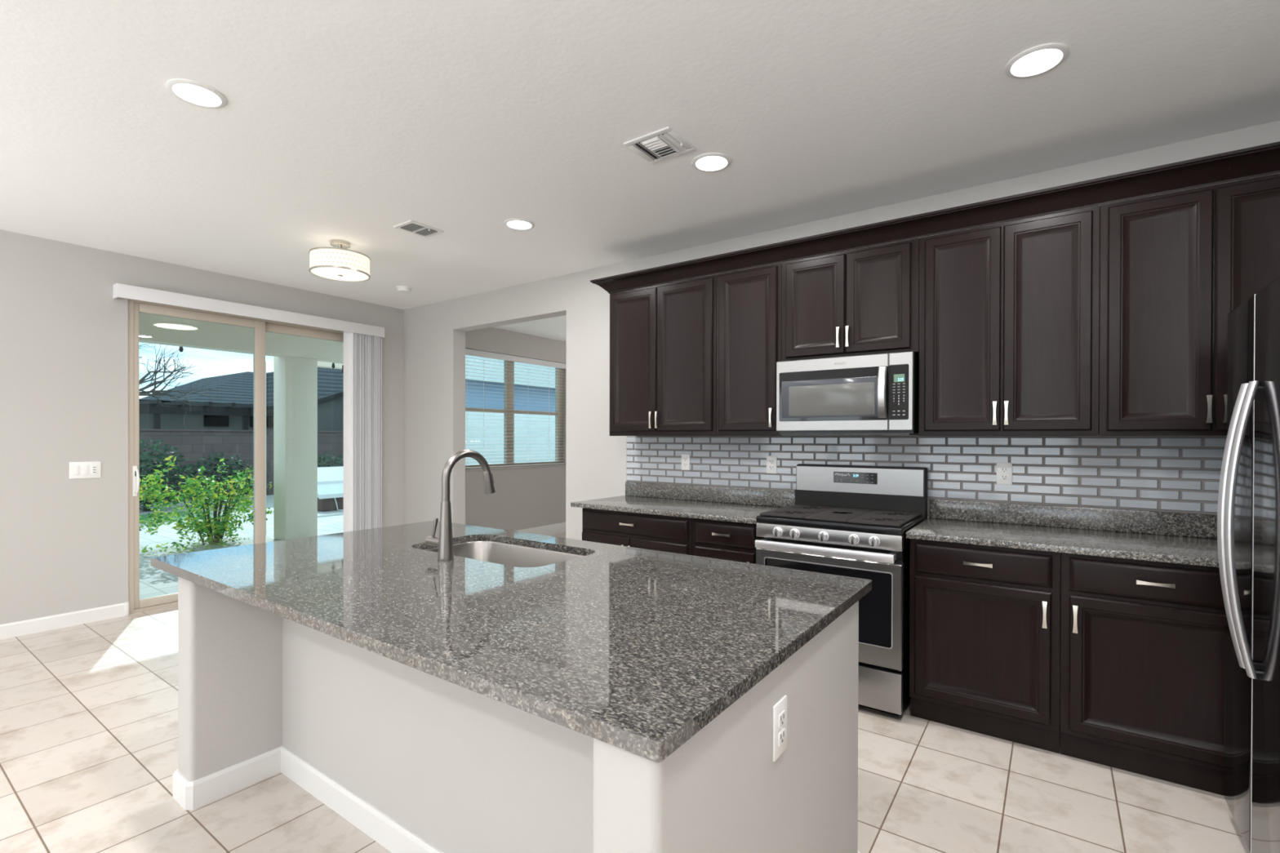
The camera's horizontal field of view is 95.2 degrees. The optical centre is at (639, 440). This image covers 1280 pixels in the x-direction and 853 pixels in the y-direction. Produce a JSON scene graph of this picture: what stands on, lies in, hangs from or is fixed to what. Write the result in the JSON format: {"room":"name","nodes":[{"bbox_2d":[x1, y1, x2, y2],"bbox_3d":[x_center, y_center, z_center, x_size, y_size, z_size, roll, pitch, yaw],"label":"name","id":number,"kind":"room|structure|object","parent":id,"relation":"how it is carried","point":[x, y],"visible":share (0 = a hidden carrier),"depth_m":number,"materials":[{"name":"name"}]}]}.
{"room":"kitchen","nodes":[
{"label":"kitchen","id":0,"kind":"room"},
{"bbox_2d":[0,229,566,624],"bbox_3d":[-3.387,-0.045,5.353,0.150,2.756,13.200,0,0,35],"label":"wall","id":1,"kind":"structure","parent":0,"point":[64,332],"depth_m":4.29,"materials":[{"name":"grey paint"}]},
{"bbox_2d":[0,601,128,639],"bbox_3d":[-5.529,1.290,2.204,0.019,0.102,5.578,0,0,35],"label":"baseboard","id":2,"kind":"structure","parent":1,"relation":"attached to","point":[13,629],"depth_m":4.17,"materials":[{"name":"white wood"}]},
{"bbox_2d":[69,461,101,479],"bbox_3d":[-4.055,0.215,4.276,0.011,0.122,0.172,0,0,35],"label":"light switch","id":3,"kind":"object","parent":1,"relation":"attached to","point":[91,469],"visible":1,"depth_m":4.27,"materials":[{"name":"white plastic"}]},
{"bbox_2d":[128,298,343,614],"bbox_3d":[-3.362,0.113,5.328,0.180,2.440,2.032,0,0,35],"label":"door","id":4,"kind":"structure","parent":1,"relation":"in","point":[260,326],"depth_m":4.72,"materials":[{"name":"beige metal"}]},
{"bbox_2d":[113,283,384,532],"bbox_3d":[-3.311,0.062,5.245,0.098,2.473,2.128,0,0,35],"label":"vertical blind","id":5,"kind":"object","parent":1,"relation":"attached to","point":[362,343],"visible":0.76,"depth_m":5.85,"materials":[{"name":"white plastic"}]},
{"bbox_2d":[465,360,565,471],"bbox_3d":[-1.711,-0.377,7.670,0.132,1.482,2.120,0,0,35],"label":"window","id":6,"kind":"structure","parent":1,"relation":"in","point":[508,434],"depth_m":7.73,"materials":[{"name":"beige"}]},
{"bbox_2d":[465,348,565,468],"bbox_3d":[-1.695,-0.387,7.658,0.058,1.452,2.070,0,0,35],"label":"horizontal blind","id":7,"kind":"object","parent":6,"relation":"attached to","point":[483,354],"visible":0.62,"depth_m":7.68,"materials":[{"name":"white plastic"}]},
{"bbox_2d":[513,522,565,535],"bbox_3d":[-0.991,1.253,8.590,0.014,0.143,5.152,0,0,35],"label":"baseboard","id":8,"kind":"structure","parent":1,"relation":"attached to","point":[557,528],"depth_m":8.17,"materials":[{"name":"white"}]},
{"bbox_2d":[0,532,1249,852],"bbox_3d":[-0.495,1.409,3.208,7.382,0.120,13.350,0,0,35],"label":"floor","id":9,"kind":"structure","parent":0,"point":[89,711],"depth_m":2.27,"materials":[{"name":"tile"}]},
{"bbox_2d":[172,576,859,852],"bbox_3d":[-0.562,0.912,1.986,2.263,0.884,1.146,0,0,35],"label":"kitchen island","id":10,"kind":"object","parent":9,"relation":"on","point":[415,760],"visible":0.47,"depth_m":1.71,"materials":[{"name":"grey paint"}]},
{"bbox_2d":[151,520,871,762],"bbox_3d":[-0.543,0.455,2.023,2.278,0.030,1.230,0,0,35],"label":"island countertop","id":11,"kind":"structure","parent":10,"relation":"on","point":[636,651],"depth_m":1.50,"materials":[{"name":"stone"}]},
{"bbox_2d":[425,449,495,560],"bbox_3d":[-0.690,0.236,2.260,0.132,0.405,0.256,0,0,35],"label":"faucet","id":12,"kind":"object","parent":11,"relation":"on","point":[444,543],"visible":1,"depth_m":2.15,"materials":[{"name":"silver metal"}]},
{"bbox_2d":[422,541,583,567],"bbox_3d":[-0.563,0.564,2.377,0.782,0.189,0.444,0,0,35],"label":"sink","id":13,"kind":"object","parent":11,"relation":"in","point":[512,555],"visible":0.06,"depth_m":2.63,"materials":[{"name":"silver metal"}]},
{"bbox_2d":[772,695,786,761],"bbox_3d":[0.304,0.621,1.265,0.009,0.118,0.072,0,0,35],"label":"electrical outlet","id":14,"kind":"object","parent":10,"relation":"attached to","point":[780,708],"visible":1,"depth_m":1.25,"materials":[{"name":"white plastic"}]},
{"bbox_2d":[778,728,784,746],"bbox_3d":[0.306,0.641,1.264,0.003,0.028,0.033,0,0,35],"label":"receptacle","id":15,"kind":"object","parent":14,"relation":"attached to","point":[781,731],"depth_m":1.26,"materials":[{"name":"grey plastic"}]},
{"bbox_2d":[778,710,785,728],"bbox_3d":[0.306,0.602,1.264,0.003,0.028,0.033,0,0,35],"label":"receptacle","id":16,"kind":"object","parent":14,"relation":"attached to","point":[781,713],"depth_m":1.26,"materials":[{"name":"grey plastic"}]},
{"bbox_2d":[582,507,692,555],"bbox_3d":[0.120,0.906,4.046,0.881,0.882,0.662,0,0,35],"label":"base cabinet","id":17,"kind":"object","parent":9,"relation":"on","point":[670,534],"visible":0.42,"depth_m":3.77,"materials":[{"name":"brown wood"}]},
{"bbox_2d":[570,481,795,524],"bbox_3d":[0.276,0.395,3.939,1.401,0.137,0.653,0,0,35],"label":"countertop","id":18,"kind":"structure","parent":17,"relation":"on","point":[743,505],"depth_m":3.96,"materials":[{"name":"stone"}]},
{"bbox_2d":[692,518,759,564],"bbox_3d":[0.660,0.909,3.662,0.443,0.882,0.662,0,0,35],"label":"base cabinet","id":19,"kind":"object","parent":9,"relation":"on","point":[713,539],"visible":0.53,"depth_m":3.41,"materials":[{"name":"brown wood"}]},
{"bbox_2d":[755,463,928,715],"bbox_3d":[1.127,0.752,3.267,0.753,1.201,0.732,0,0,35],"label":"gas range","id":20,"kind":"object","parent":9,"relation":"on","point":[850,521],"visible":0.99,"depth_m":2.99,"materials":[{"name":"silver metal"}]},
{"bbox_2d":[755,515,924,535],"bbox_3d":[1.118,0.434,3.252,0.749,0.036,0.605,0,0,35],"label":"cooktop","id":21,"kind":"object","parent":20,"relation":"in","point":[851,525],"depth_m":3.01,"materials":[{"name":"black metal"}]},
{"bbox_2d":[909,538,1060,753],"bbox_3d":[1.720,0.915,2.908,0.597,0.882,0.662,0,0,35],"label":"base cabinet","id":22,"kind":"object","parent":9,"relation":"on","point":[984,621],"visible":0.93,"depth_m":2.66,"materials":[{"name":"brown wood"}]},
{"bbox_2d":[1059,552,1225,795],"bbox_3d":[2.479,0.919,2.369,1.263,0.882,0.662,0,0,35],"label":"base cabinet","id":23,"kind":"object","parent":9,"relation":"on","point":[1142,687],"visible":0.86,"depth_m":2.34,"materials":[{"name":"brown wood"}]},
{"bbox_2d":[906,498,1218,567],"bbox_3d":[2.235,0.406,2.546,1.871,0.137,0.653,0,0,35],"label":"countertop","id":24,"kind":"structure","parent":23,"relation":"on","point":[1180,538],"depth_m":2.78,"materials":[{"name":"stone"}]},
{"bbox_2d":[1217,275,1279,852],"bbox_3d":[2.128,0.445,1.542,0.826,1.834,0.908,0,0,35],"label":"refrigerator","id":25,"kind":"object","parent":9,"relation":"on","point":[1248,509],"visible":1,"depth_m":1.79,"materials":[{"name":"silver metal"}]},
{"bbox_2d":[0,0,1279,342],"bbox_3d":[-0.488,-1.467,3.196,7.382,0.120,13.350,0,0,35],"label":"ceiling","id":26,"kind":"structure","parent":0,"point":[353,122],"depth_m":2.53,"materials":[{"name":"white paint"}]},
{"bbox_2d":[165,78,226,108],"bbox_3d":[-1.793,-1.402,2.369,0.198,0.009,0.198,0,0,35],"label":"recessed light","id":27,"kind":"object","parent":26,"relation":"in","point":[191,91],"visible":1,"depth_m":2.36,"materials":[{"name":"white plastic"}]},
{"bbox_2d":[309,239,370,281],"bbox_3d":[-2.141,-1.289,4.179,0.390,0.252,0.390,0,0,35],"label":"lamp","id":28,"kind":"object","parent":26,"relation":"attached to","point":[337,263],"visible":1,"depth_m":4.07,"materials":[{"name":"white fabric"}]},
{"bbox_2d":[311,266,368,280],"bbox_3d":[-2.141,-1.188,4.179,0.368,0.008,0.368,0,0,35],"label":"diffuser","id":29,"kind":"object","parent":28,"relation":"attached to","point":[336,273],"depth_m":4.15,"materials":[{"name":"beige"}]},
{"bbox_2d":[395,285,412,293],"bbox_3d":[-2.193,-1.401,5.439,0.140,0.040,0.140,0,0,35],"label":"smoke detector","id":30,"kind":"object","parent":26,"relation":"attached to","point":[402,289],"visible":1,"depth_m":5.40,"materials":[{"name":"white plastic"}]},
{"bbox_2d":[393,219,444,237],"bbox_3d":[-1.474,-1.401,3.896,0.202,0.022,0.249,0,0,35],"label":"ceiling vent","id":31,"kind":"object","parent":26,"relation":"in","point":[411,226],"visible":1,"depth_m":3.88,"materials":[{"name":"white metal"}]},
{"bbox_2d":[503,217,534,230],"bbox_3d":[-0.785,-1.406,3.804,0.198,0.009,0.198,0,0,35],"label":"recessed light","id":32,"kind":"object","parent":26,"relation":"in","point":[518,224],"visible":1,"depth_m":3.79,"materials":[{"name":"white plastic"}]},
{"bbox_2d":[623,126,696,164],"bbox_3d":[0.097,-1.393,2.784,0.253,0.022,0.249,0,0,35],"label":"ceiling vent","id":33,"kind":"object","parent":26,"relation":"in","point":[664,144],"visible":1,"depth_m":2.77,"materials":[{"name":"white metal"}]},
{"bbox_2d":[691,152,731,172],"bbox_3d":[0.360,-1.399,2.946,0.198,0.009,0.198,0,0,35],"label":"recessed light","id":34,"kind":"object","parent":26,"relation":"in","point":[708,162],"visible":1,"depth_m":2.94,"materials":[{"name":"white plastic"}]},
{"bbox_2d":[1004,42,1069,78],"bbox_3d":[1.458,-1.393,2.152,0.198,0.009,0.198,0,0,35],"label":"recessed light","id":35,"kind":"object","parent":26,"relation":"in","point":[1038,60],"visible":1,"depth_m":2.14,"materials":[{"name":"white plastic"}]},
{"bbox_2d":[403,120,1279,540],"bbox_3d":[0.351,-0.032,4.378,7.072,2.756,0.147,0,0,35],"label":"wall","id":36,"kind":"structure","parent":0,"point":[434,333],"depth_m":4.92,"materials":[{"name":"grey paint"}]},
{"bbox_2d":[609,274,716,435],"bbox_3d":[0.215,-0.555,4.149,0.879,1.044,0.376,0,0,35],"label":"upper cabinet","id":37,"kind":"object","parent":36,"relation":"attached to","point":[663,337],"visible":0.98,"depth_m":4.00,"materials":[{"name":"brown wood"}]},
{"bbox_2d":[590,141,1279,293],"bbox_3d":[1.413,-1.115,3.264,4.056,0.089,0.430,0,0,35],"label":"crown molding","id":38,"kind":"structure","parent":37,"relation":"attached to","point":[1264,159],"depth_m":2.85,"materials":[{"name":"brown wood"}]},
{"bbox_2d":[715,262,782,435],"bbox_3d":[0.753,-0.552,3.767,0.439,1.044,0.376,0,0,35],"label":"upper cabinet","id":39,"kind":"object","parent":36,"relation":"attached to","point":[748,300],"visible":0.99,"depth_m":3.64,"materials":[{"name":"brown wood"}]},
{"bbox_2d":[781,238,919,361],"bbox_3d":[1.243,-0.771,3.418,0.759,0.600,0.376,0,0,35],"label":"upper cabinet","id":40,"kind":"object","parent":36,"relation":"attached to","point":[862,301],"visible":0.97,"depth_m":3.26,"materials":[{"name":"brown wood"}]},
{"bbox_2d":[776,351,919,435],"bbox_3d":[1.210,-0.251,3.393,0.750,0.438,0.432,0,0,35],"label":"microwave","id":41,"kind":"object","parent":40,"relation":"attached to","point":[868,394],"visible":1,"depth_m":3.23,"materials":[{"name":"silver metal"}]},
{"bbox_2d":[626,435,1226,515],"bbox_3d":[1.539,0.203,3.437,4.040,0.460,0.010,0,0,35],"label":"tile backsplash","id":42,"kind":"structure","parent":36,"relation":"attached to","point":[1162,473],"depth_m":3.17,"materials":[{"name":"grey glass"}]},
{"bbox_2d":[681,453,689,470],"bbox_3d":[0.333,0.157,4.282,0.072,0.118,0.009,0,0,35],"label":"electrical outlet","id":43,"kind":"object","parent":42,"relation":"attached to","point":[685,457],"visible":1,"depth_m":4.28,"materials":[{"name":"white plastic"}]},
{"bbox_2d":[766,455,777,473],"bbox_3d":[0.876,0.160,3.896,0.072,0.118,0.009,0,0,35],"label":"electrical outlet","id":44,"kind":"object","parent":42,"relation":"attached to","point":[771,461],"visible":1,"depth_m":3.89,"materials":[{"name":"white plastic"}]},
{"bbox_2d":[768,459,773,463],"bbox_3d":[0.875,0.141,3.894,0.033,0.028,0.003,0,0,35],"label":"receptacle","id":45,"kind":"object","parent":44,"relation":"attached to","point":[771,461],"depth_m":3.89,"materials":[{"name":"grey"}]},
{"bbox_2d":[768,465,773,470],"bbox_3d":[0.875,0.180,3.895,0.033,0.028,0.003,0,0,35],"label":"receptacle","id":46,"kind":"object","parent":44,"relation":"attached to","point":[771,467],"depth_m":3.89,"materials":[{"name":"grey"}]},
{"bbox_2d":[996,462,1012,484],"bbox_3d":[1.951,0.177,3.132,0.072,0.118,0.009,0,0,35],"label":"electrical outlet","id":47,"kind":"object","parent":42,"relation":"attached to","point":[1004,470],"visible":1,"depth_m":3.13,"materials":[{"name":"white plastic"}]},
{"bbox_2d":[1000,467,1008,472],"bbox_3d":[1.950,0.158,3.131,0.033,0.028,0.003,0,0,35],"label":"receptacle","id":48,"kind":"object","parent":47,"relation":"attached to","point":[1002,469],"depth_m":3.13,"materials":[{"name":"grey plastic"}]},
{"bbox_2d":[1000,475,1008,479],"bbox_3d":[1.950,0.197,3.131,0.033,0.028,0.003,0,0,35],"label":"receptacle","id":49,"kind":"object","parent":47,"relation":"attached to","point":[1002,477],"depth_m":3.13,"materials":[{"name":"grey plastic"}]},
{"bbox_2d":[918,205,1099,435],"bbox_3d":[1.857,-0.546,2.982,0.749,1.044,0.376,0,0,35],"label":"upper cabinet","id":50,"kind":"object","parent":36,"relation":"attached to","point":[1009,312],"visible":1,"depth_m":2.83,"materials":[{"name":"brown wood"}]},
{"bbox_2d":[1098,173,1279,435],"bbox_3d":[2.622,-0.542,2.439,1.124,1.044,0.376,0,0,35],"label":"upper cabinet","id":51,"kind":"object","parent":36,"relation":"attached to","point":[1174,266],"visible":0.79,"depth_m":2.50,"materials":[{"name":"brown wood"}]},
{"label":"outside","id":52,"kind":"structure","parent":0,"visible":0},
{"bbox_2d":[139,494,343,599],"bbox_3d":[-21.082,1.396,27.264,54.053,0.200,70.000,0,0,35],"label":"patio","id":53,"kind":"structure","parent":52,"point":[153,581],"depth_m":8.38,"materials":[{"name":"grey concrete"}]},
{"bbox_2d":[139,437,194,511],"bbox_3d":[-9.737,0.658,11.520,1.097,1.473,1.533,0,0,35],"label":"shrub","id":54,"kind":"object","parent":53,"relation":"on","point":[154,447],"visible":0.31,"depth_m":11.62,"materials":[{"name":"green plant"}]},
{"bbox_2d":[139,510,222,523],"bbox_3d":[-8.559,1.395,10.752,1.600,0.004,1.200,0,0,35],"label":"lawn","id":55,"kind":"structure","parent":53,"relation":"on","point":[144,516],"depth_m":10.77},
{"bbox_2d":[138,342,224,413],"bbox_3d":[-8.750,-0.481,10.483,1.685,3.762,1.648,0,0,8],"label":"bare tree","id":56,"kind":"object","parent":53,"relation":"on","point":[155,393],"visible":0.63,"depth_m":10.42,"materials":[{"name":"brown plant"}]},
{"bbox_2d":[138,399,253,430],"bbox_3d":[-13.931,0.083,17.942,1.700,2.540,3.300,0,0,35],"label":"pergola","id":57,"kind":"object","parent":53,"relation":"on","point":[148,406],"visible":0.62,"depth_m":17.83,"materials":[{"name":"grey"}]},
{"bbox_2d":[139,455,275,555],"bbox_3d":[-5.922,0.807,7.784,1.144,1.232,1.605,0,0,35],"label":"leafy bush","id":58,"kind":"object","parent":53,"relation":"on","point":[219,527],"visible":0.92,"depth_m":7.77,"materials":[{"name":"green plant"}]},
{"bbox_2d":[181,452,253,503],"bbox_3d":[-9.234,0.819,12.879,0.955,1.161,1.409,0,0,35],"label":"shrub","id":59,"kind":"object","parent":53,"relation":"on","point":[215,468],"visible":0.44,"depth_m":12.81,"materials":[{"name":"green plant"}]},
{"bbox_2d":[138,371,342,430],"bbox_3d":[-17.784,-0.807,23.993,9.200,4.250,12.500,0,0,35],"label":"house","id":60,"kind":"structure","parent":53,"relation":"on","point":[237,388],"depth_m":21.38,"materials":[{"name":"grey paint"}]},
{"bbox_2d":[139,428,343,502],"bbox_3d":[-10.388,0.561,13.523,0.260,1.640,22.000,0,0,35],"label":"wall","id":61,"kind":"structure","parent":53,"relation":"on","point":[193,445],"depth_m":13.91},
{"bbox_2d":[265,361,266,534],"bbox_3d":[-5.662,0.113,8.769,0.110,2.600,0.070,0,0,35],"label":"patio post","id":62,"kind":"object","parent":53,"relation":"on","point":[265,362],"visible":0.2,"depth_m":8.76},
{"bbox_2d":[273,355,317,540],"bbox_3d":[-4.996,0.101,8.488,0.380,2.630,0.445,0,0,35],"label":"patio column","id":63,"kind":"structure","parent":53,"relation":"on","point":[295,378],"depth_m":8.34,"materials":[{"name":"beige paint"}]},
{"bbox_2d":[138,312,343,369],"bbox_3d":[-5.723,-1.433,5.476,3.813,0.520,8.300,0,0,35],"label":"patio ceiling","id":64,"kind":"structure","parent":63,"relation":"on","point":[153,328],"depth_m":7.58,"materials":[{"name":"beige paint"}]},
{"bbox_2d":[178,346,343,373],"bbox_3d":[-5.338,-1.153,8.118,0.048,0.214,3.450,0,0,35],"label":"string lights","id":65,"kind":"object","parent":64,"relation":"hanging from","point":[180,348],"visible":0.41,"depth_m":8.98,"materials":[{"name":"black plastic"}]},
{"bbox_2d":[266,367,343,431],"bbox_3d":[-9.514,-0.973,20.566,3.650,4.650,5.900,0,0,35],"label":"house","id":66,"kind":"structure","parent":53,"relation":"on","point":[330,381],"depth_m":18.08,"materials":[{"name":"grey paint"}]},
{"bbox_2d":[317,466,343,511],"bbox_3d":[-6.106,0.977,12.210,0.905,0.841,1.580,0,0,35],"label":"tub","id":67,"kind":"object","parent":53,"relation":"on","point":[330,479],"visible":0.38,"depth_m":11.75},
{"bbox_2d":[317,453,343,467],"bbox_3d":[-7.530,0.834,13.936,0.846,1.113,1.444,0,0,35],"label":"shrub","id":68,"kind":"object","parent":53,"relation":"on","point":[339,458],"visible":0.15,"depth_m":13.97,"materials":[{"name":"green plant"}]},
{"bbox_2d":[465,411,555,464],"bbox_3d":[-2.062,0.337,16.560,0.250,2.100,10.400,0,0,35],"label":"wall","id":69,"kind":"structure","parent":53,"relation":"on","point":[525,437],"depth_m":14.78,"materials":[{"name":"white"}]},
{"bbox_2d":[465,355,555,412],"bbox_3d":[-3.858,-0.890,22.005,3.200,4.500,12.600,0,0,35],"label":"house","id":70,"kind":"structure","parent":53,"relation":"on","point":[519,405],"depth_m":19.47,"materials":[{"name":"blue"}]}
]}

